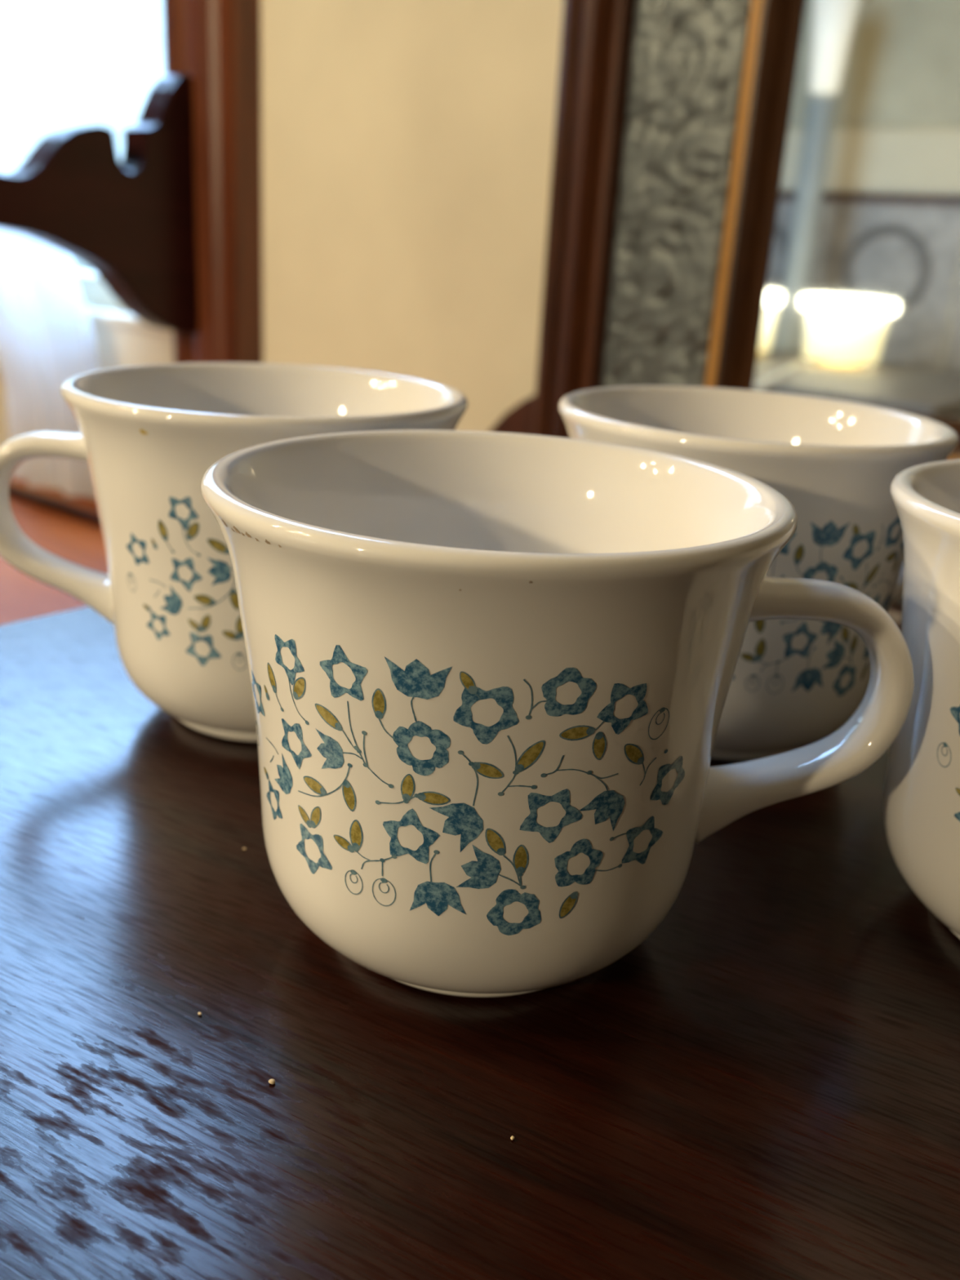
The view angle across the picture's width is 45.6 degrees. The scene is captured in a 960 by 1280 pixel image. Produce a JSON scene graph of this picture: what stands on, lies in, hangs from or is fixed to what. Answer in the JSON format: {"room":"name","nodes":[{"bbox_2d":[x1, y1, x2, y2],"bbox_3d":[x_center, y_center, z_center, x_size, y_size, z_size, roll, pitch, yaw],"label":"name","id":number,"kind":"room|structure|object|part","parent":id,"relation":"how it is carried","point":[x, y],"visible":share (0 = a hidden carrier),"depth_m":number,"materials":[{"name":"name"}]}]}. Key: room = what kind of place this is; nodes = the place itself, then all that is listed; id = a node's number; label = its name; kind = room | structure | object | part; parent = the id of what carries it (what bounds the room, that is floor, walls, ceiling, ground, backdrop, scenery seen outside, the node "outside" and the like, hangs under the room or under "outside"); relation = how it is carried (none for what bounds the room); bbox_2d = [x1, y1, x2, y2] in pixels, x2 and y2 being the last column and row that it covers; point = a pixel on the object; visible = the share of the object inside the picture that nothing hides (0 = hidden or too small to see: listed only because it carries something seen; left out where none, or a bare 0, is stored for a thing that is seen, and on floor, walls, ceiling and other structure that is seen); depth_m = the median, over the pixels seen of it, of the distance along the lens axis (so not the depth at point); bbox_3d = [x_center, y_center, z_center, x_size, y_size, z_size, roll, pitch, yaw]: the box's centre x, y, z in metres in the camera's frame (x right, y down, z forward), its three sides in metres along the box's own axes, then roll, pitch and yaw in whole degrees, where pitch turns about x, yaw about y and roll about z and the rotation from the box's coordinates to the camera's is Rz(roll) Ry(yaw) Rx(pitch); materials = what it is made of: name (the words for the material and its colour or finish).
{"room":"dining room","nodes":[
{"label":"dining room","id":0,"kind":"room"},
{"bbox_2d":[0,0,564,499],"bbox_3d":[0.278,-0.868,0.669,6.100,2.960,0.140,18,24,35],"label":"wall","id":1,"kind":"structure","parent":0,"point":[407,145],"depth_m":1.01,"materials":[{"name":"beige paint"}]},
{"bbox_2d":[0,0,262,377],"bbox_3d":[-0.609,-1.333,1.253,1.213,2.220,0.180,18,24,35],"label":"window","id":2,"kind":"structure","parent":1,"relation":"in","point":[216,43],"depth_m":1.12,"materials":[{"name":"brown wood"}]},
{"bbox_2d":[0,74,198,333],"bbox_3d":[-0.377,-0.404,1.049,0.038,0.240,0.256,18,24,35],"label":"chair back","id":3,"kind":"object","parent":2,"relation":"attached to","point":[131,221],"visible":1,"depth_m":1.08,"materials":[{"name":"brown wood"}]},
{"bbox_3d":[-0.669,-0.493,1.542,1.013,0.036,0.040,18,24,35],"label":"rail","id":4,"kind":"part","parent":2,"relation":"part of","materials":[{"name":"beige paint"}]},
{"bbox_3d":[-0.221,-1.176,0.880,0.100,2.220,0.045,18,24,35],"label":"casing","id":5,"kind":"part","parent":2,"relation":"part of","materials":[{"name":"brown wood"}]},
{"label":"curtain rod","id":6,"kind":"object","parent":2,"relation":"attached to","visible":0},
{"bbox_2d":[0,139,98,496],"bbox_3d":[-0.721,-1.299,1.206,0.904,2.175,0.076,18,24,35],"label":"curtain","id":7,"kind":"object","parent":6,"relation":"hanging from","point":[46,335],"visible":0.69,"depth_m":1.29,"materials":[{"name":"white fabric"}]},
{"bbox_3d":[-0.927,0.973,-0.131,6.300,0.100,3.685,18,24,35],"label":"floor","id":8,"kind":"structure","parent":0,"visible":0},
{"bbox_2d":[0,478,108,625],"bbox_3d":[-0.035,0.312,0.899,2.150,0.550,0.416,18,24,35],"label":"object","id":9,"kind":"structure","parent":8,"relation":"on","point":[68,528],"depth_m":1.21,"materials":[{"name":"orange wood"}]},
{"bbox_3d":[-0.424,-0.133,1.278,0.860,0.012,0.014,18,24,35],"label":"rail","id":10,"kind":"part","parent":9,"relation":"part of","materials":[{"name":"brown wood"}]},
{"bbox_2d":[489,0,959,631],"bbox_3d":[0.472,-0.482,0.476,1.228,1.308,0.048,18,24,35],"label":"mirror","id":11,"kind":"object","parent":9,"relation":"on","point":[760,195],"visible":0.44,"depth_m":0.77,"materials":[{"name":"brown wood"}]},
{"bbox_3d":[0.100,-0.632,0.747,0.054,1.250,0.047,18,24,35],"label":"moulding","id":12,"kind":"part","parent":11,"relation":"part of","materials":[{"name":"brown wood"}]},
{"bbox_3d":[0.212,-0.596,0.663,0.020,0.927,0.046,18,24,35],"label":"moulding","id":13,"kind":"part","parent":11,"relation":"part of","materials":[{"name":"brown wood"}]},
{"bbox_3d":[0.472,-0.509,0.464,0.664,0.894,0.005,18,24,35],"label":"glass","id":14,"kind":"part","parent":11,"relation":"part of","materials":[{"name":"white mirror"}]},
{"bbox_3d":[0.440,0.053,0.668,1.020,0.054,0.047,18,24,35],"label":"moulding","id":15,"kind":"part","parent":11,"relation":"part of","materials":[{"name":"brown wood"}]},
{"bbox_3d":[0.448,-0.084,0.620,0.697,0.020,0.046,18,24,35],"label":"moulding","id":16,"kind":"part","parent":11,"relation":"part of","materials":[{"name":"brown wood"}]},
{"bbox_2d":[0,606,959,1279],"bbox_3d":[0.315,0.581,-0.104,1.509,0.760,0.710,18,24,35],"label":"table","id":17,"kind":"object","parent":8,"relation":"on","point":[766,1086],"visible":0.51,"depth_m":0.17,"materials":[{"name":"brown wood"}]},
{"bbox_2d":[0,362,467,742],"bbox_3d":[-0.054,-0.022,0.274,0.101,0.078,0.089,18,24,35],"label":"mug","id":18,"kind":"object","parent":17,"relation":"on","point":[149,435],"visible":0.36,"depth_m":0.24,"materials":[{"name":"white ceramic"}]},
{"bbox_3d":[-0.100,-0.028,0.269,0.035,0.049,0.015,3,20,0],"label":"handle","id":19,"kind":"part","parent":18,"relation":"part of","materials":[{"name":"white ceramic"}]},
{"bbox_2d":[126,496,247,670],"bbox_3d":[-0.041,-0.013,0.244,0.066,0.042,0.023,-3,21,-17],"label":"print","id":20,"kind":"object","parent":18,"relation":"attached to","point":[183,613],"depth_m":0.24,"materials":[{"name":"blue paint"}]},
{"bbox_2d":[268,1078,275,1084],"bbox_3d":[-0.029,0.061,0.159,0.001,0.001,0.001,3,20,0],"label":"crumb","id":21,"kind":"object","parent":17,"relation":"on","point":[271,1081],"visible":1,"depth_m":0.16,"materials":[{"name":"beige food"}]},
{"bbox_2d":[200,429,914,997],"bbox_3d":[0.005,0.013,0.185,0.101,0.078,0.089,18,24,35],"label":"mug","id":22,"kind":"object","parent":17,"relation":"on","point":[491,673],"visible":1,"depth_m":0.16,"materials":[{"name":"white ceramic"}]},
{"bbox_2d":[251,634,684,935],"bbox_3d":[-0.005,0.019,0.161,0.066,0.042,0.023,7,20,10],"label":"print","id":23,"kind":"object","parent":22,"relation":"attached to","point":[411,784],"depth_m":0.16,"materials":[{"name":"blue paint"}]},
{"bbox_3d":[0.052,0.011,0.187,0.035,0.049,0.015,3,20,0],"label":"handle","id":24,"kind":"part","parent":22,"relation":"part of","materials":[{"name":"white ceramic"}]},
{"bbox_2d":[558,385,959,760],"bbox_3d":[0.063,-0.018,0.281,0.089,0.078,0.101,12,21,23],"label":"mug","id":25,"kind":"object","parent":17,"relation":"on","point":[795,682],"visible":0.38,"depth_m":0.25,"materials":[{"name":"white ceramic"}]},
{"bbox_2d":[732,515,903,696],"bbox_3d":[0.069,-0.009,0.249,0.066,0.042,0.023,-2,20,-16],"label":"print","id":26,"kind":"object","parent":25,"relation":"attached to","point":[778,657],"depth_m":0.24,"materials":[{"name":"blue paint"}]},
{"bbox_3d":[0.106,-0.025,0.297,0.035,0.049,0.015,-7,22,-26],"label":"handle","id":27,"kind":"part","parent":25,"relation":"part of","materials":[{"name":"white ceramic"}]},
{"bbox_2d":[883,458,959,938],"bbox_3d":[0.115,0.015,0.198,0.101,0.078,0.089,-10,24,-34],"label":"mug","id":28,"kind":"object","parent":17,"relation":"on","point":[922,796],"visible":0.87,"depth_m":0.19,"materials":[{"name":"white ceramic"}]},
{"bbox_2d":[937,706,959,821],"bbox_3d":[0.104,0.023,0.167,0.066,0.042,0.023,8,20,11],"label":"print","id":29,"kind":"object","parent":28,"relation":"attached to","point":[948,717],"depth_m":0.18,"materials":[{"name":"blue paint"}]},
{"label":"outside","id":30,"kind":"structure","parent":0,"visible":0},
{"bbox_3d":[1.385,-0.991,5.802,14.000,0.100,8.700,18,24,35],"label":"lawn","id":31,"kind":"structure","parent":30,"visible":0},
{"bbox_2d":[0,0,164,272],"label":"window","id":32,"kind":"structure","parent":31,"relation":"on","point":[64,63],"depth_m":4.29,"materials":[{"name":"white glass"}]}
]}

